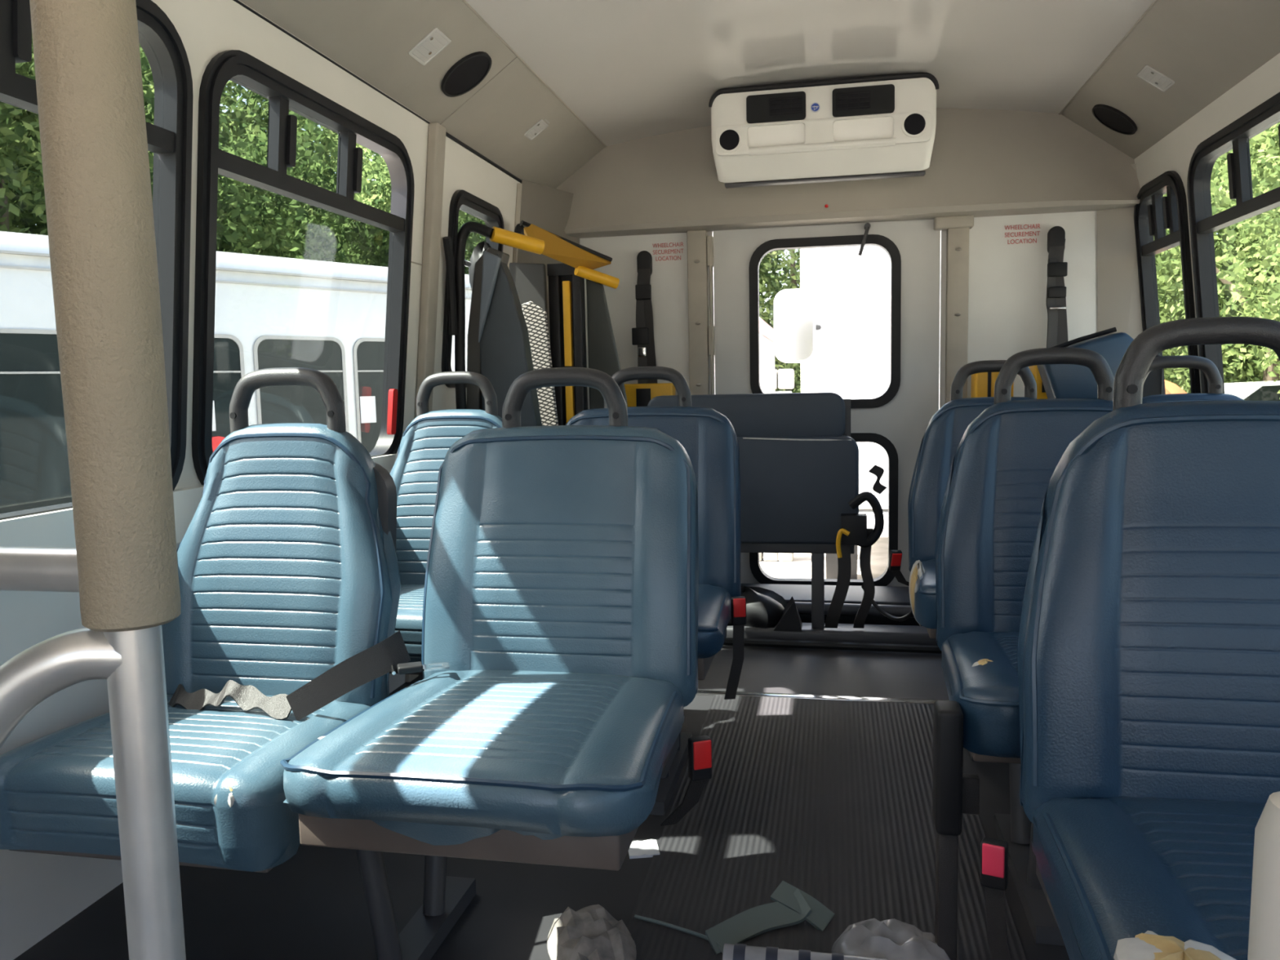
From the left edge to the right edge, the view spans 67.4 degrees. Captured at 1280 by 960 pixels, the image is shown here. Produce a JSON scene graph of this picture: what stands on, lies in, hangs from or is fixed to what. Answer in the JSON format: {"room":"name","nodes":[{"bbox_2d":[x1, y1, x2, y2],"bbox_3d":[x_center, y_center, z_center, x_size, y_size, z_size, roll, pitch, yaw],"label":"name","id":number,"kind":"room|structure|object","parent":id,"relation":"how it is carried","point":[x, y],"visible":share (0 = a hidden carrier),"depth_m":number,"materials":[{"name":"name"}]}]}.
{"room":"transit interior","nodes":[
{"label":"transit interior","id":0,"kind":"room"},
{"bbox_2d":[151,0,519,489],"bbox_3d":[-1.061,0.028,1.242,0.216,1.842,6.000,0,6,11],"label":"wall","id":1,"kind":"structure","parent":0,"point":[206,28],"depth_m":2.40,"materials":[{"name":"white plastic"}]},
{"bbox_2d":[0,0,193,519],"bbox_3d":[-0.986,-0.349,1.393,0.146,0.920,0.960,0,6,11],"label":"window","id":2,"kind":"structure","parent":1,"relation":"in","point":[170,140],"depth_m":1.79,"materials":[{"name":"black"}]},
{"bbox_2d":[0,453,396,547],"bbox_3d":[-0.902,0.067,1.929,0.039,0.102,2.115,0,6,11],"label":"trim","id":3,"kind":"structure","parent":1,"relation":"attached to","point":[53,528],"depth_m":1.58,"materials":[{"name":"white plastic"}]},
{"bbox_2d":[0,542,404,959],"bbox_3d":[-0.818,0.373,2.573,0.075,0.640,3.340,0,6,11],"label":"trim","id":4,"kind":"structure","parent":1,"relation":"attached to","point":[40,893],"depth_m":1.62,"materials":[{"name":"grey plastic"}]},
{"bbox_2d":[191,49,414,484],"bbox_3d":[-0.792,-0.450,2.356,0.146,0.920,0.945,0,6,11],"label":"window","id":5,"kind":"structure","parent":1,"relation":"in","point":[284,93],"depth_m":2.15,"materials":[{"name":"black metal"}]},
{"bbox_2d":[233,0,430,124],"bbox_3d":[-1.091,-0.821,0.554,0.006,0.006,4.820,0,6,11],"label":"trim","id":6,"kind":"structure","parent":1,"relation":"attached to","point":[236,1],"depth_m":2.26,"materials":[{"name":"black rubber"}]},
{"bbox_2d":[239,0,516,124],"bbox_3d":[-0.994,-0.944,0.528,0.325,0.243,4.832,0,6,11],"label":"trim","id":7,"kind":"structure","parent":1,"relation":"attached to","point":[373,40],"depth_m":2.40,"materials":[{"name":"beige plastic"}]},
{"bbox_2d":[404,122,445,682],"bbox_3d":[-0.673,-0.212,2.985,0.200,1.715,0.070,0,6,11],"label":"trim","id":8,"kind":"structure","parent":1,"relation":"attached to","point":[437,132],"depth_m":2.91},
{"bbox_2d":[408,27,451,65],"bbox_3d":[-0.550,-1.134,2.514,0.083,0.060,0.100,0,6,11],"label":"light","id":9,"kind":"object","parent":1,"relation":"attached to","point":[436,41],"visible":1,"depth_m":2.51,"materials":[{"name":"grey plastic"}]},
{"bbox_2d":[440,51,491,97],"bbox_3d":[-0.496,-1.160,2.747,0.142,0.104,0.168,0,6,11],"label":"ceiling speaker","id":10,"kind":"object","parent":1,"relation":"attached to","point":[470,70],"visible":1,"depth_m":2.74,"materials":[{"name":"black plastic"}]},
{"bbox_2d":[441,189,503,387],"bbox_3d":[-0.588,-0.642,3.325,0.118,0.640,0.475,0,6,11],"label":"window","id":11,"kind":"structure","parent":1,"relation":"in","point":[462,200],"depth_m":3.13,"materials":[{"name":"black metal"}]},
{"bbox_2d":[445,131,521,183],"bbox_3d":[-0.503,-1.124,3.465,0.012,0.012,1.110,0,6,11],"label":"trim","id":12,"kind":"structure","parent":1,"relation":"attached to","point":[447,135],"depth_m":3.27,"materials":[{"name":"black rubber"}]},
{"bbox_2d":[512,182,522,262],"bbox_3d":[-0.521,-0.386,3.756,0.179,1.502,0.024,0,6,11],"label":"trim","id":13,"kind":"structure","parent":1,"relation":"attached to","point":[518,197],"depth_m":3.67,"materials":[{"name":"plastic"}]},
{"bbox_2d":[440,57,604,188],"bbox_3d":[-0.405,-1.251,3.455,0.325,0.243,1.164,0,6,11],"label":"trim","id":14,"kind":"structure","parent":1,"relation":"attached to","point":[494,122],"depth_m":3.28,"materials":[{"name":"beige plastic"}]},
{"bbox_2d":[517,179,579,343],"bbox_3d":[-0.441,-0.318,3.962,0.350,1.720,0.379,0,6,11],"label":"trim","id":15,"kind":"structure","parent":1,"relation":"attached to","point":[548,208],"depth_m":3.82,"materials":[{"name":"brown"}]},
{"bbox_2d":[13,645,1069,959],"bbox_3d":[0.178,0.853,1.079,2.640,0.060,6.000,0,6,11],"label":"floor","id":16,"kind":"structure","parent":0,"point":[311,905],"depth_m":1.78,"materials":[{"name":"rubber"}]},
{"bbox_2d":[29,0,186,959],"bbox_3d":[-0.375,-0.110,0.679,0.090,1.960,0.090,0,6,11],"label":"pole","id":17,"kind":"object","parent":16,"relation":"on","point":[100,211],"visible":1,"depth_m":0.66,"materials":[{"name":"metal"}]},
{"bbox_2d":[0,546,79,591],"bbox_3d":[-0.753,0.067,0.774,0.747,0.033,0.033,0,6,11],"label":"grab rail","id":18,"kind":"object","parent":17,"relation":"attached to","point":[51,569],"visible":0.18,"depth_m":0.70,"materials":[{"name":"metal"}]},
{"bbox_2d":[0,627,125,749],"bbox_3d":[-0.447,0.489,0.724,0.174,0.763,0.042,-2,6,-11],"label":"grab rail","id":19,"kind":"object","parent":17,"relation":"attached to","point":[51,665],"visible":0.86,"depth_m":0.68,"materials":[{"name":"metal"}]},
{"bbox_2d":[280,367,698,959],"bbox_3d":[-0.180,0.308,1.471,0.497,0.962,0.659,0,6,11],"label":"seat","id":20,"kind":"object","parent":16,"relation":"on","point":[561,592],"visible":0.99,"depth_m":1.58,"materials":[{"name":"blue leather"}]},
{"bbox_2d":[0,367,400,872],"bbox_3d":[-0.688,0.182,1.569,0.488,0.732,0.563,0,6,11],"label":"seat","id":21,"kind":"object","parent":20,"relation":"attached to","point":[288,571],"visible":0.81,"depth_m":1.68,"materials":[{"name":"blue leather"}]},
{"bbox_2d":[0,693,370,871],"bbox_3d":[-0.698,0.450,1.518,0.488,0.143,0.405,0,6,11],"label":"seat cushion","id":22,"kind":"object","parent":21,"relation":"on","point":[58,789],"depth_m":1.35,"materials":[{"name":"blue leather"}]},
{"bbox_2d":[168,630,410,720],"bbox_3d":[-0.593,0.323,1.576,0.412,0.122,0.117,-1,6,3],"label":"belt","id":23,"kind":"object","parent":21,"relation":"on","point":[375,661],"visible":0.97,"depth_m":1.57,"materials":[{"name":"black fabric"}]},
{"bbox_2d":[391,661,449,675],"bbox_3d":[-0.362,0.308,1.581,0.093,0.012,0.040,-3,6,-17],"label":"belt","id":24,"kind":"object","parent":20,"relation":"on","point":[412,667],"visible":1,"depth_m":1.57,"materials":[{"name":"silver metal"}]},
{"bbox_2d":[283,670,684,836],"bbox_3d":[-0.194,0.386,1.401,0.497,0.112,0.502,0,6,11],"label":"seat cushion","id":25,"kind":"object","parent":20,"relation":"on","point":[450,753],"depth_m":1.23,"materials":[{"name":"blue leather"}]},
{"bbox_2d":[660,735,711,826],"bbox_3d":[0.074,0.471,1.500,0.084,0.151,0.037,3,7,35],"label":"belt","id":26,"kind":"object","parent":20,"relation":"attached to","point":[700,748],"visible":1,"depth_m":1.48,"materials":[{"name":"black fabric"}]},
{"bbox_2d":[442,220,627,426],"bbox_3d":[-0.306,-0.165,3.340,0.518,1.534,0.653,0,6,11],"label":"lift","id":27,"kind":"object","parent":16,"relation":"on","point":[508,337],"visible":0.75,"depth_m":3.30,"materials":[{"name":"grey metal"}]},
{"bbox_2d":[546,904,636,959],"bbox_3d":[-0.081,0.754,1.592,0.144,0.046,0.219,-3,6,-17],"label":"crumpled paper","id":28,"kind":"object","parent":16,"relation":"on","point":[590,932],"visible":1,"depth_m":1.58,"materials":[{"name":"white paper"}]},
{"bbox_2d":[628,839,659,858],"bbox_3d":[0.006,0.738,1.922,0.060,0.008,0.060,-2,6,-6],"label":"paper scrap","id":29,"kind":"object","parent":16,"relation":"on","point":[646,848],"visible":0.94,"depth_m":1.91,"materials":[{"name":"grey paper"}]},
{"bbox_2d":[565,366,741,815],"bbox_3d":[-0.027,0.221,2.241,0.497,0.974,0.659,0,6,11],"label":"seat","id":30,"kind":"object","parent":16,"relation":"on","point":[709,440],"visible":0.3,"depth_m":2.37,"materials":[{"name":"blue leather"}]},
{"bbox_2d":[389,371,502,675],"bbox_3d":[-0.533,0.087,2.389,0.488,0.714,0.563,0,6,11],"label":"seat","id":31,"kind":"object","parent":30,"relation":"attached to","point":[425,442],"visible":0.25,"depth_m":2.55,"materials":[{"name":"blue leather"}]},
{"bbox_2d":[394,584,424,662],"bbox_3d":[-0.543,0.346,2.337,0.488,0.143,0.405,0,6,11],"label":"seat cushion","id":32,"kind":"object","parent":31,"relation":"on","point":[410,611],"depth_m":2.14,"materials":[{"name":"blue leather"}]},
{"bbox_2d":[697,584,731,658],"bbox_3d":[-0.041,0.317,2.174,0.497,0.112,0.502,0,6,11],"label":"seat cushion","id":33,"kind":"object","parent":30,"relation":"on","point":[713,600],"depth_m":2.03,"materials":[{"name":"blue leather"}]},
{"bbox_2d":[724,595,746,699],"bbox_3d":[0.224,0.397,2.254,0.050,0.250,0.035,-2,6,-6],"label":"belt","id":34,"kind":"object","parent":30,"relation":"attached to","point":[738,604],"visible":1,"depth_m":2.25,"materials":[{"name":"black fabric"}]},
{"bbox_2d":[695,689,942,703],"bbox_3d":[0.528,0.638,2.814,1.240,0.006,0.034,0,6,11],"label":"trim","id":35,"kind":"structure","parent":16,"relation":"on","point":[701,692],"depth_m":2.81,"materials":[{"name":"silver metal"}]},
{"bbox_2d":[626,694,1026,959],"bbox_3d":[0.081,0.879,0.519,0.650,0.004,4.665,0,6,11],"label":"floor mat","id":36,"kind":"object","parent":16,"relation":"on","point":[831,800],"depth_m":1.97,"materials":[{"name":"rubber"}]},
{"bbox_2d":[634,914,723,953],"bbox_3d":[0.073,0.762,1.618,0.194,0.008,0.027,3,7,39],"label":"scrap","id":37,"kind":"object","parent":36,"relation":"on","point":[648,919],"visible":0.9,"depth_m":1.63,"materials":[{"name":"grey"}]},
{"bbox_2d":[705,880,834,954],"bbox_3d":[0.218,0.747,1.619,0.223,0.044,0.111,-5,7,-36],"label":"strap","id":38,"kind":"object","parent":36,"relation":"on","point":[791,906],"visible":0.97,"depth_m":1.64,"materials":[{"name":"grey fabric"}]},
{"bbox_2d":[722,943,888,959],"bbox_3d":[0.255,0.754,1.484,0.250,0.051,0.051,0,6,11],"label":"roll","id":39,"kind":"object","parent":36,"relation":"on","point":[736,951],"visible":1,"depth_m":1.48,"materials":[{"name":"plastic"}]},
{"bbox_2d":[831,918,950,959],"bbox_3d":[0.403,0.740,1.535,0.190,0.056,0.170,1,6,23],"label":"crumpled paper","id":40,"kind":"object","parent":36,"relation":"on","point":[894,939],"visible":0.92,"depth_m":1.52,"materials":[{"name":"white paper"}]},
{"bbox_2d":[723,583,942,653],"bbox_3d":[0.587,0.469,3.615,1.040,0.184,0.654,0,6,11],"label":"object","id":41,"kind":"object","parent":16,"relation":"on","point":[778,615],"visible":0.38,"depth_m":3.42,"materials":[{"name":"black metal"}]},
{"bbox_2d":[647,392,858,628],"bbox_3d":[0.400,0.108,3.436,0.745,0.829,0.143,0,6,11],"label":"seat","id":42,"kind":"object","parent":41,"relation":"on","point":[799,455],"visible":0.49,"depth_m":3.34,"materials":[{"name":"leather"}]},
{"bbox_2d":[736,435,858,544],"bbox_3d":[0.394,0.034,3.406,0.745,0.375,0.090,0,6,11],"label":"seat cushion","id":43,"kind":"object","parent":42,"relation":"on","point":[795,489],"depth_m":3.33,"materials":[{"name":"leather"}]},
{"bbox_2d":[824,533,851,628],"bbox_3d":[0.686,0.353,3.334,0.090,0.339,0.044,0,6,11],"label":"strap","id":44,"kind":"object","parent":42,"relation":"hanging from","point":[844,571],"visible":0.88,"depth_m":3.31,"materials":[{"name":"black fabric"}]},
{"bbox_2d":[840,491,884,547],"bbox_3d":[0.757,0.134,3.266,0.143,0.193,0.060,0,6,11],"label":"strap","id":45,"kind":"object","parent":42,"relation":"hanging from","point":[855,523],"visible":1,"depth_m":3.25,"materials":[{"name":"black fabric"}]},
{"bbox_2d":[853,528,875,628],"bbox_3d":[0.774,0.343,3.319,0.071,0.360,0.055,0,6,11],"label":"strap","id":46,"kind":"object","parent":42,"relation":"hanging from","point":[865,553],"visible":0.91,"depth_m":3.29,"materials":[{"name":"black fabric"}]},
{"bbox_2d":[907,360,1036,763],"bbox_3d":[0.944,0.178,2.462,0.497,0.974,0.640,0,6,11],"label":"seat","id":47,"kind":"object","parent":16,"relation":"on","point":[943,435],"visible":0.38,"depth_m":2.65,"materials":[{"name":"blue leather"}]},
{"bbox_2d":[888,550,909,586],"bbox_3d":[0.804,0.270,2.910,0.113,0.123,0.051,-3,6,-20],"label":"belt","id":48,"kind":"object","parent":47,"relation":"attached to","point":[895,556],"visible":0.98,"depth_m":2.89,"materials":[{"name":"black fabric"}]},
{"bbox_2d":[914,559,936,629],"bbox_3d":[0.930,0.274,2.394,0.497,0.120,0.482,0,6,11],"label":"seat cushion","id":49,"kind":"object","parent":47,"relation":"on","point":[925,598],"depth_m":2.27,"materials":[{"name":"blue leather"}]},
{"bbox_2d":[934,347,1114,946],"bbox_3d":[0.789,0.252,1.711,0.497,0.984,0.640,0,6,11],"label":"seat","id":50,"kind":"object","parent":16,"relation":"on","point":[1005,461],"visible":0.48,"depth_m":1.88,"materials":[{"name":"blue leather"}]},
{"bbox_2d":[932,700,979,959],"bbox_3d":[0.501,0.561,1.517,0.070,0.420,0.060,0,6,11],"label":"belt retractor","id":51,"kind":"object","parent":50,"relation":"attached to","point":[956,793],"visible":0.97,"depth_m":1.50,"materials":[{"name":"black plastic"}]},
{"bbox_2d":[941,631,1020,758],"bbox_3d":[0.776,0.353,1.643,0.497,0.120,0.482,0,6,11],"label":"seat cushion","id":52,"kind":"object","parent":50,"relation":"on","point":[980,668],"depth_m":1.51,"materials":[{"name":"blue leather"}]},
{"bbox_2d":[1036,327,1163,399],"bbox_3d":[1.523,0.029,3.265,0.466,1.083,0.240,0,6,11],"label":"seat","id":53,"kind":"object","parent":16,"relation":"on","point":[1059,380],"visible":0.07,"depth_m":3.13,"materials":[{"name":"blue leather"}]},
{"bbox_2d":[1017,316,1279,959],"bbox_3d":[0.664,0.323,0.964,0.497,0.996,0.640,0,6,11],"label":"seat","id":54,"kind":"object","parent":16,"relation":"on","point":[1148,652],"visible":0.98,"depth_m":1.13,"materials":[{"name":"blue leather"}]},
{"bbox_2d":[980,836,1010,959],"bbox_3d":[0.506,0.639,1.334,0.060,0.290,0.045,2,7,28],"label":"belt","id":55,"kind":"object","parent":54,"relation":"attached to","point":[994,852],"visible":1,"depth_m":1.32,"materials":[{"name":"black fabric"}]},
{"bbox_2d":[1031,796,1266,959],"bbox_3d":[0.651,0.428,0.897,0.497,0.120,0.482,0,6,11],"label":"seat cushion","id":56,"kind":"object","parent":54,"relation":"on","point":[1122,877],"depth_m":0.94,"materials":[{"name":"blue leather"}]},
{"bbox_2d":[1142,355,1244,404],"bbox_3d":[1.431,0.177,2.363,0.497,0.974,0.640,0,6,11],"label":"seat","id":57,"kind":"object","parent":16,"relation":"on","point":[1211,372],"visible":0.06,"depth_m":2.56,"materials":[{"name":"blue plastic"}]},
{"bbox_2d":[1247,791,1279,959],"bbox_3d":[0.403,0.521,0.589,0.073,0.688,0.072,0,6,11],"label":"post","id":58,"kind":"object","parent":16,"relation":"on","point":[1264,944],"visible":1,"depth_m":0.56,"materials":[{"name":"beige plastic"}]},
{"bbox_3d":[1.377,0.130,3.638,0.380,0.815,0.290,0,6,11],"label":"shelf","id":59,"kind":"object","parent":16,"relation":"on","visible":0},
{"bbox_2d":[970,372,1013,397],"bbox_3d":[1.342,-0.344,3.660,0.135,0.155,0.144,0,6,11],"label":"box","id":60,"kind":"object","parent":59,"relation":"on","point":[983,384],"visible":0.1,"depth_m":3.60,"materials":[{"name":"yellow plastic"}]},
{"bbox_3d":[0.025,0.229,4.018,0.300,0.600,0.100,0,6,11],"label":"shelf","id":61,"kind":"object","parent":16,"relation":"on","visible":0},
{"bbox_2d":[623,382,675,406],"bbox_3d":[0.015,-0.233,3.972,0.260,0.330,0.089,0,6,11],"label":"box","id":62,"kind":"object","parent":61,"relation":"on","point":[637,394],"visible":0.3,"depth_m":3.92,"materials":[{"name":"yellow plastic"}]},
{"bbox_2d":[465,0,1155,146],"bbox_3d":[0.135,-1.132,0.880,1.750,0.120,6.000,0,6,11],"label":"ceiling","id":63,"kind":"structure","parent":0,"point":[629,70],"depth_m":2.95,"materials":[{"name":"plastic"}]},
{"bbox_2d":[461,0,606,147],"bbox_3d":[-0.722,-1.069,1.059,0.006,0.006,6.000,0,6,11],"label":"trim","id":64,"kind":"structure","parent":63,"relation":"attached to","point":[464,2],"depth_m":2.91,"materials":[{"name":"plastic"}]},
{"bbox_2d":[708,72,938,188],"bbox_3d":[0.669,-1.246,3.531,0.788,0.336,0.437,0,6,11],"label":"air conditioner","id":65,"kind":"object","parent":63,"relation":"attached to","point":[885,124],"visible":1,"depth_m":3.34,"materials":[{"name":"white plastic"}]},
{"bbox_2d":[719,129,739,150],"bbox_3d":[0.317,-1.200,3.393,0.072,0.072,0.016,0,6,11],"label":"outlet","id":66,"kind":"object","parent":65,"relation":"attached to","point":[729,140],"depth_m":3.39,"materials":[{"name":"black plastic"}]},
{"bbox_2d":[746,91,805,123],"bbox_3d":[0.475,-1.300,3.353,0.206,0.093,0.012,0,6,11],"label":"air vent","id":67,"kind":"object","parent":65,"relation":"attached to","point":[762,107],"depth_m":3.35,"materials":[{"name":"black plastic"}]},
{"bbox_2d":[768,95,802,115],"bbox_3d":[0.507,-1.301,3.340,0.114,0.060,0.003,0,6,11],"label":"grille","id":68,"kind":"object","parent":65,"relation":"attached to","point":[779,105],"depth_m":3.34,"materials":[{"name":"black plastic"}]},
{"bbox_2d":[835,90,870,111],"bbox_3d":[0.732,-1.302,3.295,0.116,0.060,0.003,0,6,11],"label":"grille","id":69,"kind":"object","parent":65,"relation":"attached to","point":[846,100],"depth_m":3.29,"materials":[{"name":"black plastic"}]},
{"bbox_2d":[832,84,894,117],"bbox_3d":[0.766,-1.301,3.294,0.208,0.093,0.012,0,6,11],"label":"air vent","id":70,"kind":"object","parent":65,"relation":"attached to","point":[849,100],"depth_m":3.29,"materials":[{"name":"black plastic"}]},
{"bbox_2d":[903,113,925,134],"bbox_3d":[0.934,-1.209,3.268,0.072,0.072,0.016,0,6,11],"label":"outlet","id":71,"kind":"object","parent":65,"relation":"attached to","point":[913,123],"depth_m":3.26,"materials":[{"name":"black plastic"}]},
{"bbox_2d":[579,210,1097,409],"bbox_3d":[0.753,-0.322,3.942,2.600,1.920,0.050,0,6,11],"label":"wall","id":72,"kind":"structure","parent":0,"point":[1007,311],"depth_m":3.75,"materials":[{"name":"white plastic"}]},
{"bbox_2d":[631,250,657,383],"bbox_3d":[0.021,-0.609,3.986,0.101,0.675,0.057,0,6,11],"label":"belt","id":73,"kind":"object","parent":72,"relation":"hanging from","point":[642,336],"visible":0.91,"depth_m":3.97,"materials":[{"name":"black fabric"}]},
{"bbox_2d":[686,230,710,395],"bbox_3d":[0.251,-0.249,4.002,0.080,1.545,0.044,0,6,11],"label":"trim","id":74,"kind":"structure","parent":72,"relation":"attached to","point":[697,273],"depth_m":3.94,"materials":[{"name":"beige plastic"}]},
{"bbox_2d":[706,218,940,586],"bbox_3d":[0.739,-0.250,3.895,0.913,1.540,0.112,0,6,11],"label":"door","id":75,"kind":"structure","parent":72,"relation":"in","point":[897,420],"depth_m":3.86,"materials":[{"name":"paint"}]},
{"bbox_2d":[555,108,1140,238],"bbox_3d":[0.717,-1.233,3.769,2.320,0.440,0.114,0,6,11],"label":"trim","id":76,"kind":"structure","parent":72,"relation":"attached to","point":[984,162],"depth_m":3.70,"materials":[{"name":"beige plastic"}]},
{"bbox_2d":[933,214,973,230],"bbox_3d":[1.215,-0.997,3.721,0.145,0.048,0.059,0,6,11],"label":"trim","id":77,"kind":"structure","parent":72,"relation":"attached to","point":[942,223],"depth_m":3.69,"materials":[{"name":"beige plastic"}]},
{"bbox_2d":[945,227,968,403],"bbox_3d":[1.250,-0.251,3.800,0.080,1.545,0.044,0,6,11],"label":"trim","id":78,"kind":"structure","parent":72,"relation":"attached to","point":[957,262],"depth_m":3.74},
{"bbox_2d":[1046,226,1068,347],"bbox_3d":[1.592,-0.684,3.662,0.086,0.560,0.057,0,6,11],"label":"belt","id":79,"kind":"object","parent":72,"relation":"hanging from","point":[1057,326],"visible":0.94,"depth_m":3.65,"materials":[{"name":"black fabric"}]},
{"bbox_2d":[1097,164,1142,339],"bbox_3d":[1.902,-0.328,3.653,0.335,1.700,0.059,0,6,11],"label":"trim","id":80,"kind":"structure","parent":72,"relation":"attached to","point":[1118,298],"depth_m":3.62,"materials":[{"name":"beige plastic"}]},
{"bbox_2d":[1133,53,1279,393],"bbox_3d":[1.381,0.024,0.750,0.216,1.842,6.000,0,6,11],"label":"wall","id":81,"kind":"structure","parent":0,"point":[1175,151],"depth_m":2.92,"materials":[{"name":"white plastic"}]},
{"bbox_2d":[1092,104,1137,134],"bbox_3d":[1.655,-1.257,3.350,0.142,0.104,0.168,0,6,11],"label":"ceiling speaker","id":82,"kind":"object","parent":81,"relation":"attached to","point":[1111,117],"visible":1,"depth_m":3.34,"materials":[{"name":"black plastic"}]},
{"bbox_2d":[1136,65,1175,92],"bbox_3d":[1.563,-1.216,2.911,0.083,0.060,0.100,0,6,11],"label":"light","id":83,"kind":"object","parent":81,"relation":"attached to","point":[1148,74],"visible":1,"depth_m":2.91,"materials":[{"name":"grey plastic"}]},
{"bbox_2d":[1133,170,1200,394],"bbox_3d":[1.865,-0.601,3.376,0.144,0.900,0.500,0,6,11],"label":"window","id":84,"kind":"structure","parent":81,"relation":"in","point":[1154,213],"depth_m":3.38,"materials":[{"name":"black metal"}]},
{"bbox_2d":[1060,0,1279,159],"bbox_3d":[1.154,-1.008,0.687,0.325,0.243,6.000,0,6,11],"label":"trim","id":85,"kind":"structure","parent":81,"relation":"attached to","point":[1207,47],"depth_m":2.74,"materials":[{"name":"beige plastic"}]},
{"bbox_2d":[1186,92,1279,393],"bbox_3d":[1.705,-0.528,2.585,0.146,0.920,1.000,0,6,11],"label":"window","id":86,"kind":"structure","parent":81,"relation":"in","point":[1236,135],"depth_m":2.89,"materials":[{"name":"black"}]},
{"label":"outside","id":87,"kind":"structure","parent":0,"visible":0},
{"bbox_2d":[759,537,888,579],"bbox_3d":[5.892,-1.370,29.433,160.000,0.050,180.000,0,6,11],"label":"ground","id":88,"kind":"structure","parent":87,"point":[800,567],"depth_m":8.76,"materials":[{"name":"white concrete"}]},
{"bbox_2d":[0,71,30,231],"bbox_3d":[-12.705,-4.515,12.459,8.362,12.212,7.848,-2,6,-10],"label":"tree","id":89,"kind":"object","parent":88,"relation":"on","point":[6,121],"visible":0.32,"depth_m":14.78,"materials":[{"name":"green plant"}]},
{"bbox_2d":[0,35,154,235],"bbox_3d":[-10.953,-5.197,17.038,7.572,11.104,7.121,2,6,27],"label":"tree","id":90,"kind":"object","parent":88,"relation":"on","point":[31,122],"visible":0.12,"depth_m":14.89,"materials":[{"name":"green plant"}]},
{"bbox_2d":[5,44,317,260],"bbox_3d":[-11.768,-5.436,21.251,9.122,13.322,8.562,1,6,20],"label":"tree","id":91,"kind":"object","parent":88,"relation":"on","point":[24,220],"visible":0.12,"depth_m":20.23,"materials":[{"name":"green plant"}]},
{"bbox_2d":[0,231,471,513],"bbox_3d":[-4.850,-0.413,7.667,2.450,2.857,7.600,4,7,40],"label":"bus","id":92,"kind":"object","parent":88,"relation":"on","point":[327,317],"visible":0.27,"depth_m":7.81,"materials":[{"name":"white paint"}]},
{"bbox_2d":[139,47,346,262],"bbox_3d":[-13.725,-8.349,30.271,10.601,15.545,9.969,-4,7,-29],"label":"tree","id":93,"kind":"object","parent":88,"relation":"on","point":[228,99],"visible":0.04,"depth_m":29.05,"materials":[{"name":"green plant"}]},
{"bbox_2d":[217,84,460,266],"bbox_3d":[-8.774,-5.651,25.112,7.135,11.102,7.602,3,7,36],"label":"tree","id":94,"kind":"object","parent":88,"relation":"on","point":[371,246],"visible":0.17,"depth_m":23.07,"materials":[{"name":"green plant"}]},
{"bbox_2d":[218,97,486,271],"bbox_3d":[-9.276,-6.932,30.584,8.850,13.452,8.642,1,6,19],"label":"tree","id":95,"kind":"object","parent":88,"relation":"on","point":[263,114],"visible":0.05,"depth_m":28.99,"materials":[{"name":"green plant"}]},
{"bbox_2d":[759,316,775,391],"bbox_3d":[0.381,-1.000,14.165,3.030,2.496,4.020,0,6,11],"label":"trailer","id":96,"kind":"object","parent":88,"relation":"on","point":[766,331],"visible":0.02,"depth_m":13.69,"materials":[{"name":"white metal"}]},
{"bbox_2d":[759,368,794,561],"bbox_3d":[1.205,-0.135,8.972,0.468,1.785,0.200,0,6,11],"label":"stone stack","id":97,"kind":"object","parent":88,"relation":"on","point":[771,379],"visible":0.15,"depth_m":8.79,"materials":[{"name":"white"}]},
{"bbox_2d":[759,248,800,392],"bbox_3d":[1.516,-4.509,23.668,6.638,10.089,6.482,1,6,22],"label":"tree","id":98,"kind":"object","parent":88,"relation":"on","point":[770,303],"visible":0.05,"depth_m":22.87,"materials":[{"name":"green plant"}]},
{"bbox_2d":[773,245,890,579],"bbox_3d":[2.513,-1.002,9.231,2.080,3.400,5.805,0,6,11],"label":"vehicle outside","id":99,"kind":"object","parent":88,"relation":"on","point":[837,325],"visible":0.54,"depth_m":6.76,"materials":[{"name":"white metal"}]},
{"bbox_2d":[773,288,821,363],"bbox_3d":[1.141,-1.073,6.737,0.377,0.500,0.416,0,6,11],"label":"mirror","id":100,"kind":"object","parent":99,"relation":"attached to","point":[797,312],"depth_m":6.55,"materials":[{"name":"white plastic"}]},
{"bbox_2d":[1153,182,1275,393],"bbox_3d":[14.246,-5.029,26.340,7.641,9.737,6.972,-2,6,-8],"label":"tree","id":101,"kind":"object","parent":88,"relation":"on","point":[1216,247],"visible":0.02,"depth_m":23.90,"materials":[{"name":"green plant"}]},
{"bbox_2d":[1153,123,1279,393],"bbox_3d":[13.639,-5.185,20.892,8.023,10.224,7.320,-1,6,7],"label":"tree","id":102,"kind":"object","parent":88,"relation":"on","point":[1268,374],"visible":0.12,"depth_m":20.91,"materials":[{"name":"green plant"}]},
{"bbox_2d":[1210,122,1279,399],"bbox_3d":[13.049,-4.228,15.853,6.275,8.763,6.877,0,6,14],"label":"tree","id":103,"kind":"object","parent":88,"relation":"on","point":[1274,242],"visible":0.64,"depth_m":16.31,"materials":[{"name":"green plant"}]},
{"bbox_2d":[1210,121,1279,316],"bbox_3d":[17.736,-6.494,20.108,9.363,14.573,9.588,-6,7,-40],"label":"tree","id":104,"kind":"object","parent":88,"relation":"on","point":[1223,246],"visible":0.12,"depth_m":21.61,"materials":[{"name":"green plant"}]},
{"bbox_2d":[1224,380,1279,400],"bbox_3d":[12.560,-1.274,19.486,4.295,1.445,1.740,-1,6,0],"label":"parked car","id":105,"kind":"object","parent":88,"relation":"on","point":[1268,390],"visible":0.13,"depth_m":18.59,"materials":[{"name":"white paint"}]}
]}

